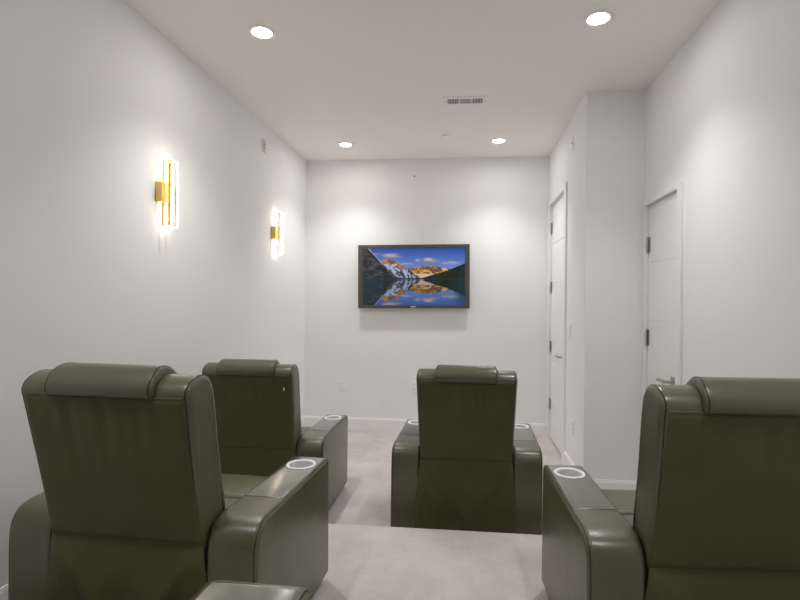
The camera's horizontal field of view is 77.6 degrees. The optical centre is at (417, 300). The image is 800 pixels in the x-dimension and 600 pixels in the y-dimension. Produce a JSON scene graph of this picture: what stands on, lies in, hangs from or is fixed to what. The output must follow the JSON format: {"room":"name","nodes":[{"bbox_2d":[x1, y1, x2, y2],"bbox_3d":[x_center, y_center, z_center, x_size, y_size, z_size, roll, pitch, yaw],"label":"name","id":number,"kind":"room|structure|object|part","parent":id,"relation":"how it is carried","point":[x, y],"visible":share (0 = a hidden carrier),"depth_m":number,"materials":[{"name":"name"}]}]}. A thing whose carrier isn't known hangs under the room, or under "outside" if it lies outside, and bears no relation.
{"room":"home theater","nodes":[
{"label":"home theater","id":0,"kind":"room"},
{"bbox_2d":[0,0,305,587],"bbox_3d":[-1.717,-0.080,1.893,0.120,3.050,7.876,1,0,6],"label":"wall","id":1,"kind":"structure","parent":0,"point":[94,97],"depth_m":2.64,"materials":[{"name":"white paint"}]},
{"bbox_2d":[0,583,8,599],"bbox_3d":[-1.626,1.212,2.287,0.010,0.130,1.400,1,0,6],"label":"baseboard","id":2,"kind":"structure","parent":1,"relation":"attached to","point":[4,590],"depth_m":1.99,"materials":[{"name":"white"}]},
{"bbox_2d":[155,159,177,227],"bbox_3d":[-1.506,-0.644,2.985,0.077,0.406,0.118,1,0,6],"label":"wall sconce","id":3,"kind":"object","parent":1,"relation":"attached to","point":[163,191],"visible":1,"depth_m":2.98,"materials":[{"name":"gold metal"}]},
{"bbox_3d":[-1.524,-0.645,2.984,0.042,0.120,0.100,1,0,6],"label":"wall plate","id":4,"kind":"part","parent":3,"relation":"part of","materials":[{"name":"gold metal"}]},
{"bbox_3d":[-1.503,-0.644,2.980,0.061,0.400,0.011,1,0,6],"label":"light frame","id":5,"kind":"part","parent":3,"relation":"part of","materials":[{"name":"gold metal"}]},
{"bbox_3d":[-1.497,-0.644,3.037,0.061,0.400,0.011,1,0,6],"label":"light frame","id":6,"kind":"part","parent":3,"relation":"part of","materials":[{"name":"gold metal"}]},
{"bbox_2d":[262,138,265,152],"bbox_3d":[-1.385,-1.396,4.491,0.012,0.115,0.070,1,0,6],"label":"socket","id":7,"kind":"object","parent":1,"relation":"attached to","point":[263,140],"visible":1,"depth_m":4.48,"materials":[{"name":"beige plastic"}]},
{"bbox_2d":[271,212,283,254],"bbox_3d":[-1.336,-0.643,4.739,0.077,0.406,0.118,1,0,6],"label":"wall sconce","id":8,"kind":"object","parent":1,"relation":"attached to","point":[275,234],"visible":1,"depth_m":4.73,"materials":[{"name":"white glass"}]},
{"bbox_3d":[-1.354,-0.643,4.737,0.042,0.120,0.100,1,0,6],"label":"wall plate","id":9,"kind":"part","parent":8,"relation":"part of","materials":[{"name":"gold metal"}]},
{"bbox_3d":[-1.333,-0.643,4.733,0.061,0.400,0.011,1,0,6],"label":"light frame","id":10,"kind":"part","parent":8,"relation":"part of","materials":[{"name":"white glass"}]},
{"bbox_3d":[-1.327,-0.643,4.791,0.061,0.400,0.011,1,0,6],"label":"light frame","id":11,"kind":"part","parent":8,"relation":"part of","materials":[{"name":"white glass"}]},
{"bbox_2d":[301,416,303,426],"bbox_3d":[-1.429,1.383,4.328,0.010,0.130,2.703,1,0,6],"label":"baseboard","id":12,"kind":"structure","parent":1,"relation":"attached to","point":[302,418],"depth_m":5.62,"materials":[{"name":"white wood"}]},
{"bbox_2d":[124,0,721,160],"bbox_3d":[-0.071,-1.638,1.735,3.395,0.100,7.876,1,0,6],"label":"ceiling","id":13,"kind":"structure","parent":0,"point":[374,76],"depth_m":3.29,"materials":[{"name":"white paint"}]},
{"bbox_2d":[247,24,275,39],"bbox_3d":[-0.925,-1.593,2.957,0.164,0.008,0.164,1,0,6],"label":"recessed light","id":14,"kind":"object","parent":13,"relation":"in","point":[262,32],"visible":1,"depth_m":2.95,"materials":[{"name":"white plastic"}]},
{"bbox_2d":[338,142,353,146],"bbox_3d":[-0.732,-1.591,5.081,0.164,0.008,0.164,1,0,6],"label":"recessed light","id":15,"kind":"object","parent":13,"relation":"in","point":[342,144],"visible":1,"depth_m":5.07,"materials":[{"name":"white"}]},
{"bbox_2d":[442,96,487,105],"bbox_3d":[0.379,-1.580,3.938,0.352,0.008,0.160,1,0,6],"label":"ceiling vent","id":16,"kind":"object","parent":13,"relation":"in","point":[469,100],"visible":1,"depth_m":3.94,"materials":[{"name":"white plastic"}]},
{"bbox_2d":[490,138,506,143],"bbox_3d":[0.804,-1.576,4.913,0.164,0.008,0.164,1,0,6],"label":"recessed light","id":17,"kind":"object","parent":13,"relation":"in","point":[495,140],"visible":1,"depth_m":4.89,"materials":[{"name":"white"}]},
{"bbox_2d":[583,9,613,26],"bbox_3d":[1.010,-1.574,2.776,0.164,0.008,0.164,1,0,6],"label":"recessed light","id":18,"kind":"object","parent":13,"relation":"in","point":[601,17],"visible":1,"depth_m":2.77,"materials":[{"name":"white"}]},
{"bbox_2d":[304,156,549,423],"bbox_3d":[0.347,-0.059,5.589,3.275,3.050,0.120,1,0,6],"label":"wall","id":19,"kind":"structure","parent":0,"point":[497,206],"depth_m":5.56,"materials":[{"name":"white paint"}]},
{"bbox_2d":[339,380,344,390],"bbox_3d":[-0.851,0.966,5.639,0.070,0.115,0.010,1,0,6],"label":"power outlet","id":20,"kind":"object","parent":19,"relation":"attached to","point":[341,382],"visible":1,"depth_m":5.64,"materials":[{"name":"white plastic"}]},
{"bbox_2d":[358,244,469,307],"bbox_3d":[-0.042,-0.265,5.525,1.253,0.726,0.077,0,0,6],"label":"wall tv","id":21,"kind":"object","parent":19,"relation":"attached to","point":[423,275],"visible":1,"depth_m":5.50,"materials":[{"name":"black"}]},
{"bbox_2d":[411,381,416,391],"bbox_3d":[-0.039,0.962,5.560,0.070,0.115,0.010,1,0,6],"label":"power outlet","id":22,"kind":"object","parent":19,"relation":"attached to","point":[413,383],"visible":0.94,"depth_m":5.56,"materials":[{"name":"white plastic"}]},
{"bbox_2d":[411,171,417,181],"bbox_3d":[-0.033,-1.388,5.561,0.070,0.115,0.012,1,0,6],"label":"socket","id":23,"kind":"object","parent":19,"relation":"attached to","point":[414,174],"visible":1,"depth_m":5.56,"materials":[{"name":"white plastic"}]},
{"bbox_2d":[304,416,545,435],"bbox_3d":[0.055,1.398,5.549,2.730,0.130,0.013,1,0,6],"label":"baseboard","id":24,"kind":"structure","parent":19,"relation":"attached to","point":[309,421],"depth_m":5.59,"materials":[{"name":"white wood"}]},
{"bbox_2d":[328,429,562,526],"bbox_3d":[0.029,1.513,3.088,3.395,0.100,5.156,1,0,6],"label":"floor","id":25,"kind":"structure","parent":0,"point":[365,498],"depth_m":4.09,"materials":[{"name":"beige carpet"}]},
{"bbox_2d":[202,359,347,510],"bbox_3d":[-1.036,0.913,3.500,0.920,1.079,0.863,1,0,5],"label":"recliner chair","id":26,"kind":"object","parent":25,"relation":"on","point":[257,401],"visible":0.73,"depth_m":3.16,"materials":[{"name":"green leather"}]},
{"bbox_3d":[-1.065,0.712,3.154,0.560,0.497,0.126,1,0,5],"label":"panel","id":27,"kind":"part","parent":26,"relation":"part of","materials":[{"name":"leather"}]},
{"bbox_3d":[-1.058,0.727,3.231,0.591,0.650,0.274,1,0,5],"label":"backrest","id":28,"kind":"part","parent":26,"relation":"part of","materials":[{"name":"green leather"}]},
{"bbox_2d":[301,427,310,433],"bbox_3d":[-1.012,1.061,3.784,0.554,0.173,0.294,1,0,5],"label":"cushion","id":29,"kind":"object","parent":26,"relation":"on","point":[303,429],"depth_m":3.78,"materials":[{"name":"green leather"}]},
{"bbox_3d":[-0.663,1.155,3.533,0.178,0.533,0.721,1,0,5],"label":"armrest","id":30,"kind":"part","parent":26,"relation":"part of","materials":[{"name":"green leather"}]},
{"bbox_2d":[310,523,548,599],"bbox_3d":[-0.065,1.377,2.110,3.155,0.170,1.450,1,0,6],"label":"platform","id":31,"kind":"object","parent":25,"relation":"on","point":[365,562],"visible":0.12,"depth_m":2.42,"materials":[{"name":"beige carpet"}]},
{"bbox_2d":[8,362,328,599],"bbox_3d":[-0.922,0.744,1.940,0.920,1.079,0.863,1,0,9],"label":"recliner chair","id":32,"kind":"object","parent":31,"relation":"on","point":[136,502],"visible":1,"depth_m":1.61,"materials":[{"name":"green leather"}]},
{"bbox_3d":[-1.281,0.978,2.062,0.178,0.533,0.721,1,0,9],"label":"armrest","id":33,"kind":"part","parent":32,"relation":"part of","materials":[{"name":"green leather"}]},
{"bbox_3d":[-0.973,0.542,1.597,0.560,0.497,0.126,1,0,9],"label":"panel","id":34,"kind":"part","parent":32,"relation":"part of","materials":[{"name":"green leather"}]},
{"bbox_3d":[-0.962,0.558,1.673,0.591,0.650,0.274,1,0,9],"label":"backrest","id":35,"kind":"part","parent":32,"relation":"part of","materials":[{"name":"green leather"}]},
{"bbox_3d":[-0.926,0.865,1.922,0.554,0.117,0.303,1,0,9],"label":"seat","id":36,"kind":"part","parent":32,"relation":"part of","materials":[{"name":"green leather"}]},
{"bbox_2d":[221,473,266,498],"bbox_3d":[-0.880,0.892,2.222,0.554,0.173,0.294,1,0,9],"label":"cushion","id":37,"kind":"object","parent":32,"relation":"on","point":[236,486],"depth_m":2.20,"materials":[{"name":"green leather"}]},
{"bbox_3d":[-0.548,0.986,1.949,0.178,0.533,0.721,1,0,9],"label":"armrest","id":38,"kind":"part","parent":32,"relation":"part of","materials":[{"name":"green leather"}]},
{"bbox_2d":[542,376,799,599],"bbox_3d":[0.997,0.763,1.784,0.920,1.079,0.863,1,0,3],"label":"recliner chair","id":39,"kind":"object","parent":31,"relation":"on","point":[713,510],"visible":1,"depth_m":1.46,"materials":[{"name":"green leather"}]},
{"bbox_3d":[0.628,0.997,1.870,0.178,0.533,0.721,1,0,3],"label":"armrest","id":40,"kind":"part","parent":39,"relation":"part of","materials":[{"name":"green leather"}]},
{"bbox_2d":[601,489,635,514],"bbox_3d":[1.012,0.911,2.069,0.554,0.173,0.294,1,0,3],"label":"cushion","id":41,"kind":"object","parent":39,"relation":"on","point":[623,500],"depth_m":2.07,"materials":[{"name":"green leather"}]},
{"bbox_3d":[0.995,0.884,1.766,0.554,0.117,0.303,1,0,3],"label":"seat","id":42,"kind":"part","parent":39,"relation":"part of","materials":[{"name":"green leather"}]},
{"bbox_3d":[0.984,0.577,1.514,0.591,0.650,0.274,1,0,3],"label":"backrest","id":43,"kind":"part","parent":39,"relation":"part of","materials":[{"name":"green leather"}]},
{"bbox_3d":[0.980,0.562,1.437,0.560,0.497,0.126,1,0,3],"label":"panel","id":44,"kind":"part","parent":39,"relation":"part of","materials":[{"name":"leather"}]},
{"bbox_2d":[390,365,542,534],"bbox_3d":[0.328,0.926,3.304,0.920,1.079,0.863,1,0,7],"label":"recliner chair","id":45,"kind":"object","parent":25,"relation":"on","point":[465,463],"visible":0.94,"depth_m":2.98,"materials":[{"name":"green leather"}]},
{"bbox_3d":[-0.035,1.161,3.412,0.178,0.533,0.721,1,0,7],"label":"armrest","id":46,"kind":"part","parent":45,"relation":"part of","materials":[{"name":"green leather"}]},
{"bbox_3d":[0.298,0.741,3.035,0.591,0.650,0.274,1,0,7],"label":"backrest","id":47,"kind":"part","parent":45,"relation":"part of","materials":[{"name":"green leather"}]},
{"bbox_3d":[0.289,0.725,2.958,0.560,0.497,0.126,1,0,7],"label":"panel","id":48,"kind":"part","parent":45,"relation":"part of","materials":[{"name":"grey leather"}]},
{"bbox_3d":[0.702,1.168,3.326,0.178,0.533,0.721,1,0,7],"label":"armrest","id":49,"kind":"part","parent":45,"relation":"part of","materials":[{"name":"green leather"}]},
{"bbox_2d":[548,100,582,465],"bbox_3d":[1.408,-0.049,4.640,0.110,3.050,1.563,1,0,6],"label":"wall","id":50,"kind":"structure","parent":0,"point":[566,165],"depth_m":4.20,"materials":[{"name":"white paint"}]},
{"bbox_2d":[549,195,563,452],"bbox_3d":[1.382,0.227,4.929,0.108,2.466,0.790,1,0,6],"label":"door","id":51,"kind":"structure","parent":50,"relation":"in","point":[556,286],"depth_m":4.99,"materials":[{"name":"white painted wood"},{"name":"satin nickel"}]},
{"bbox_2d":[546,182,567,463],"bbox_3d":[1.369,0.208,4.916,0.016,2.537,0.959,1,0,6],"label":"trim","id":52,"kind":"structure","parent":50,"relation":"attached to","point":[564,188],"depth_m":4.50,"materials":[{"name":"white wood"}]},
{"bbox_2d":[563,451,573,464],"bbox_3d":[1.278,1.410,4.089,0.013,0.130,0.710,1,0,6],"label":"baseboard","id":53,"kind":"structure","parent":50,"relation":"attached to","point":[566,460],"depth_m":4.31,"materials":[{"name":"white"}]},
{"bbox_2d":[567,324,570,337],"bbox_3d":[1.311,0.261,4.303,0.011,0.115,0.115,1,0,6],"label":"light switch","id":54,"kind":"object","parent":50,"relation":"attached to","point":[568,325],"visible":1,"depth_m":4.27,"materials":[{"name":"white plastic"}]},
{"bbox_2d":[571,419,573,434],"bbox_3d":[1.286,1.050,4.124,0.010,0.115,0.070,1,0,6],"label":"power outlet","id":55,"kind":"object","parent":50,"relation":"attached to","point":[572,421],"visible":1,"depth_m":4.11,"materials":[{"name":"white plastic"}]},
{"bbox_2d":[571,135,573,150],"bbox_3d":[1.320,-1.341,4.234,0.012,0.115,0.070,1,0,6],"label":"socket","id":56,"kind":"object","parent":50,"relation":"attached to","point":[572,138],"visible":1,"depth_m":4.22,"materials":[{"name":"white plastic"}]},
{"bbox_2d":[580,90,645,480],"bbox_3d":[1.543,-0.047,3.781,0.545,3.050,0.120,1,0,6],"label":"wall","id":57,"kind":"structure","parent":0,"point":[613,196],"depth_m":3.73,"materials":[{"name":"white paint"}]},
{"bbox_2d":[593,479,636,489],"bbox_3d":[1.456,1.412,3.722,0.438,0.130,0.013,1,0,6],"label":"baseboard","id":58,"kind":"structure","parent":57,"relation":"attached to","point":[602,484],"depth_m":3.71,"materials":[{"name":"white"}]},
{"bbox_2d":[645,0,799,389],"bbox_3d":[1.456,-0.048,0.739,0.110,3.050,5.953,1,0,6],"label":"wall","id":59,"kind":"structure","parent":0,"point":[723,115],"depth_m":2.45,"materials":[{"name":"white paint"}]},
{"bbox_2d":[646,192,676,386],"bbox_3d":[1.649,0.386,3.379,0.108,2.154,0.535,1,0,6],"label":"door","id":60,"kind":"structure","parent":59,"relation":"in","point":[661,241],"depth_m":3.38,"materials":[{"name":"white painted wood"},{"name":"satin nickel"}]},
{"bbox_3d":[1.611,0.523,3.241,0.062,0.020,0.127,1,0,6],"label":"lever","id":61,"kind":"part","parent":60,"relation":"part of","materials":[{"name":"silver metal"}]},
{"bbox_2d":[642,181,683,403],"bbox_3d":[1.644,0.374,3.363,0.016,2.210,0.643,1,0,6],"label":"trim","id":62,"kind":"structure","parent":59,"relation":"attached to","point":[679,187],"depth_m":3.08,"materials":[{"name":"white wood"}]},
{"bbox_3d":[-0.298,1.235,-0.314,3.155,0.448,3.520,1,0,6],"label":"platform","id":63,"kind":"object","parent":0,"visible":0},
{"bbox_2d":[191,580,309,599],"bbox_3d":[-0.672,0.468,0.421,0.920,1.079,0.863,1,0,7],"label":"recliner chair","id":64,"kind":"object","parent":63,"relation":"on","point":[216,589],"visible":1,"depth_m":0.76,"materials":[{"name":"green leather"}]}
]}

